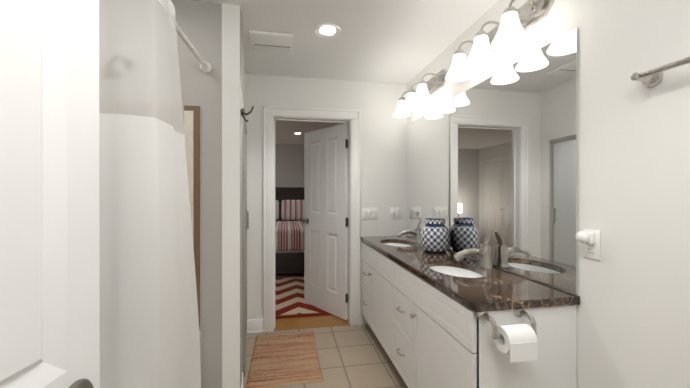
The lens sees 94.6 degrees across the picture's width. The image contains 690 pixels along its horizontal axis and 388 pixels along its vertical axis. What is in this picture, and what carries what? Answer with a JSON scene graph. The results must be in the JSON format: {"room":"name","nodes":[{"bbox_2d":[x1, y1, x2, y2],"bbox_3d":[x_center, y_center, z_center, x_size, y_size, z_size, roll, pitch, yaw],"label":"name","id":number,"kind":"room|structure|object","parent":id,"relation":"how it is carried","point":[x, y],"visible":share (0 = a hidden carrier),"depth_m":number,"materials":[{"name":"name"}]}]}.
{"room":"bathroom","nodes":[
{"label":"bathroom","id":0,"kind":"room"},
{"bbox_2d":[171,0,241,387],"bbox_3d":[-1.122,0.091,1.853,0.990,2.420,0.100,0,0,-10],"label":"wall","id":1,"kind":"structure","parent":0,"point":[199,24],"depth_m":1.86,"materials":[{"name":"beige paint"}]},
{"bbox_2d":[99,0,211,387],"bbox_3d":[-0.753,0.245,1.097,0.231,2.043,1.517,0,0,-10],"label":"shower curtain","id":2,"kind":"object","parent":1,"relation":"hanging from","point":[148,322],"visible":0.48,"depth_m":1.09,"materials":[{"name":"fabric"}]},
{"bbox_2d":[240,106,253,121],"bbox_3d":[-0.599,-0.493,1.949,0.082,0.097,0.044,0,0,-10],"label":"robe hook","id":3,"kind":"object","parent":1,"relation":"attached to","point":[247,113],"visible":0.92,"depth_m":1.94,"materials":[{"name":"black metal"}]},
{"bbox_2d":[222,3,244,387],"bbox_3d":[-0.831,0.090,2.425,0.100,2.420,1.135,0,0,-16],"label":"wall","id":4,"kind":"structure","parent":0,"point":[230,195],"depth_m":1.88,"materials":[{"name":"paint"}]},
{"bbox_2d":[242,108,248,376],"bbox_3d":[-0.777,0.325,2.464,0.092,1.790,0.718,0,0,-10],"label":"shower door frame","id":5,"kind":"object","parent":4,"relation":"attached to","point":[245,219],"visible":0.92,"depth_m":2.12,"materials":[{"name":"silver metal"}]},
{"bbox_2d":[275,143,303,186],"bbox_3d":[-1.190,0.083,7.220,5.240,2.420,0.120,0,0,-10],"label":"wall","id":6,"kind":"structure","parent":0,"point":[289,165],"depth_m":7.15,"materials":[{"name":"paint"}]},
{"bbox_2d":[274,273,349,330],"bbox_3d":[-0.812,1.326,5.171,5.240,0.060,4.290,0,0,-10],"label":"floor","id":7,"kind":"structure","parent":0,"point":[306,322],"depth_m":3.22,"materials":[{"name":"brown wood"}]},
{"bbox_2d":[275,187,303,273],"bbox_3d":[-1.249,0.575,6.022,1.650,1.440,2.191,0,0,-10],"label":"bed","id":8,"kind":"object","parent":7,"relation":"on","point":[289,231],"visible":0.17,"depth_m":5.05,"materials":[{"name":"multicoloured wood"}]},
{"bbox_2d":[275,276,332,318],"bbox_3d":[-0.872,1.292,4.117,2.200,0.008,1.660,0,0,-10],"label":"chevron rug","id":9,"kind":"object","parent":7,"relation":"on","point":[289,298],"visible":0.08,"depth_m":3.81,"materials":[{"name":"red fabric"}]},
{"bbox_2d":[243,324,407,387],"bbox_3d":[-0.214,1.332,1.015,2.710,0.060,4.100,0,0,-10],"label":"floor","id":10,"kind":"structure","parent":0,"point":[355,356],"depth_m":2.50,"materials":[{"name":"beige tile"}]},
{"bbox_2d":[199,331,200,363],"bbox_3d":[-1.077,1.042,1.039,0.778,0.520,1.516,0,0,-10],"label":"bathtub","id":11,"kind":"object","parent":10,"relation":"on","point":[200,345],"visible":0.08,"depth_m":1.82,"materials":[{"name":"white plastic"}]},
{"bbox_2d":[245,331,323,387],"bbox_3d":[-0.480,1.287,2.555,0.525,0.022,0.815,0,0,-10],"label":"bath mat","id":12,"kind":"object","parent":10,"relation":"on","point":[284,359],"visible":1,"depth_m":2.44,"materials":[{"name":"orange fabric"}]},
{"bbox_2d":[361,238,579,387],"bbox_3d":[0.565,0.875,2.189,0.506,0.849,2.068,0,0,-10],"label":"bathroom vanity","id":13,"kind":"object","parent":10,"relation":"on","point":[451,319],"depth_m":1.41,"materials":[{"name":"white wood"}]},
{"bbox_2d":[364,236,579,305],"bbox_3d":[0.569,0.443,2.246,0.478,0.034,1.956,0,0,-10],"label":"countertop","id":14,"kind":"structure","parent":13,"relation":"on","point":[497,287],"depth_m":1.54,"materials":[{"name":"brown stone"}]},
{"bbox_2d":[396,218,422,241],"bbox_3d":[0.570,0.320,2.806,0.238,0.210,0.105,0,0,-10],"label":"faucet","id":15,"kind":"object","parent":14,"relation":"on","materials":[{"name":"silver metal"}]},
{"bbox_2d":[420,217,449,252],"bbox_3d":[0.667,0.300,2.361,0.216,0.250,0.216,0,0,-10],"label":"ginger jar","id":16,"kind":"object","parent":14,"relation":"on","point":[434,235],"visible":1,"depth_m":2.28,"materials":[{"name":"ceramic"}]},
{"bbox_2d":[452,231,499,269],"bbox_3d":[0.746,0.321,1.852,0.238,0.210,0.105,0,0,-10],"label":"faucet","id":17,"kind":"object","parent":14,"relation":"on","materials":[{"name":"silver metal"}]},
{"bbox_2d":[245,74,406,323],"bbox_3d":[-0.434,0.089,3.119,5.240,2.420,0.120,0,0,-10],"label":"wall","id":18,"kind":"structure","parent":0,"point":[382,159],"depth_m":3.16,"materials":[{"name":"paint"}]},
{"bbox_2d":[247,312,361,333],"bbox_3d":[0.160,1.239,1.145,1.686,0.125,3.980,0,0,-10],"label":"baseboard","id":19,"kind":"structure","parent":18,"relation":"attached to","point":[254,325],"depth_m":2.97,"materials":[{"name":"white wood"}]},
{"bbox_2d":[263,106,359,332],"bbox_3d":[-0.322,0.236,3.139,0.933,2.125,0.172,0,0,-10],"label":"door frame","id":20,"kind":"structure","parent":18,"relation":"attached to","point":[270,112],"depth_m":3.08,"materials":[{"name":"white wood"}]},
{"bbox_2d":[302,123,347,319],"bbox_3d":[-0.243,0.281,3.526,0.443,2.010,0.655,0,0,-10],"label":"bedroom door","id":21,"kind":"structure","parent":18,"relation":"in","point":[325,220],"depth_m":3.48,"materials":[{"name":"white wood"}]},
{"bbox_2d":[362,208,377,218],"bbox_3d":[0.252,0.194,3.176,0.163,0.116,0.011,0,0,-10],"label":"switch plate","id":22,"kind":"object","parent":18,"relation":"attached to","point":[369,213],"visible":1,"depth_m":3.17,"materials":[{"name":"white plastic"}]},
{"bbox_2d":[390,207,400,218],"bbox_3d":[0.513,0.194,3.219,0.117,0.116,0.022,0,0,-10],"label":"switch plate","id":23,"kind":"object","parent":18,"relation":"attached to","point":[395,212],"visible":1,"depth_m":3.22,"materials":[{"name":"white plastic"}]},
{"bbox_2d":[188,0,498,143],"bbox_3d":[-0.441,-1.161,3.151,5.240,0.080,8.390,0,0,-10],"label":"ceiling","id":24,"kind":"structure","parent":0,"point":[395,41],"depth_m":2.26,"materials":[{"name":"paint"}]},
{"bbox_2d":[249,30,292,53],"bbox_3d":[-0.535,-1.105,2.336,0.300,0.026,0.300,0,0,-10],"label":"ceiling vent","id":25,"kind":"object","parent":24,"relation":"in","point":[271,42],"visible":1,"depth_m":2.31,"materials":[{"name":"white plastic"}]},
{"bbox_2d":[314,23,340,37],"bbox_3d":[-0.119,-1.114,2.178,0.184,0.009,0.184,0,0,-10],"label":"recessed light","id":26,"kind":"object","parent":24,"relation":"in","point":[326,31],"visible":1,"depth_m":2.17,"materials":[{"name":"white glass"}]},
{"bbox_2d":[406,0,689,387],"bbox_3d":[1.059,0.092,1.248,0.120,2.420,4.100,0,0,-10],"label":"wall","id":27,"kind":"structure","parent":0,"point":[633,282],"depth_m":1.15,"materials":[{"name":"paint"}]},
{"bbox_2d":[393,69,446,117],"bbox_3d":[0.602,-0.843,2.708,0.245,0.250,0.620,0,0,-10],"label":"sconce","id":28,"kind":"object","parent":27,"relation":"attached to","point":[418,97],"visible":1,"depth_m":2.59,"materials":[{"name":"white glass"}]},
{"bbox_2d":[406,28,577,293],"bbox_3d":[0.800,-0.141,2.294,0.006,1.118,1.941,0,0,-10],"label":"mirror","id":29,"kind":"object","parent":27,"relation":"attached to","point":[496,154],"visible":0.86,"depth_m":1.72,"materials":[{"name":"clear glass"}]},
{"bbox_2d":[445,0,553,81],"bbox_3d":[0.781,-0.841,1.739,0.245,0.250,0.620,0,0,-10],"label":"sconce","id":30,"kind":"object","parent":27,"relation":"attached to","point":[508,32],"visible":1,"depth_m":1.61,"materials":[{"name":"white glass"}]},
{"bbox_2d":[575,229,599,259],"bbox_3d":[0.959,0.202,1.270,0.065,0.116,0.072,0,0,-10],"label":"electrical outlet plate","id":31,"kind":"object","parent":27,"relation":"attached to","point":[589,239],"visible":1,"depth_m":1.26,"materials":[{"name":"white plastic"}]},
{"bbox_2d":[631,56,689,86],"bbox_3d":[1.046,-0.388,0.759,0.078,0.060,0.665,0,0,-10],"label":"towel rail","id":32,"kind":"object","parent":27,"relation":"attached to","point":[653,77],"visible":1,"depth_m":1.03,"materials":[{"name":"silver metal"}]},
{"bbox_3d":[-0.543,0.094,-0.323,0.130,2.420,1.350,0,0,-10],"label":"wall","id":33,"kind":"structure","parent":0,"visible":0},
{"bbox_2d":[0,0,99,387],"bbox_3d":[-0.486,0.286,0.349,0.190,2.010,0.621,0,0,-10],"label":"entry door","id":34,"kind":"structure","parent":33,"relation":"in","point":[49,196],"depth_m":0.55,"materials":[{"name":"white wood"}]},
{"bbox_3d":[-1.488,0.092,0.779,0.120,2.420,4.100,0,0,-10],"label":"wall","id":35,"kind":"structure","parent":0,"visible":0},
{"bbox_2d":[182,105,199,327],"bbox_3d":[-1.083,0.135,1.037,0.766,1.286,1.516,0,0,-10],"label":"wall tile","id":36,"kind":"structure","parent":35,"relation":"attached to","point":[191,117],"depth_m":1.84,"materials":[{"name":"tile"}]}
]}

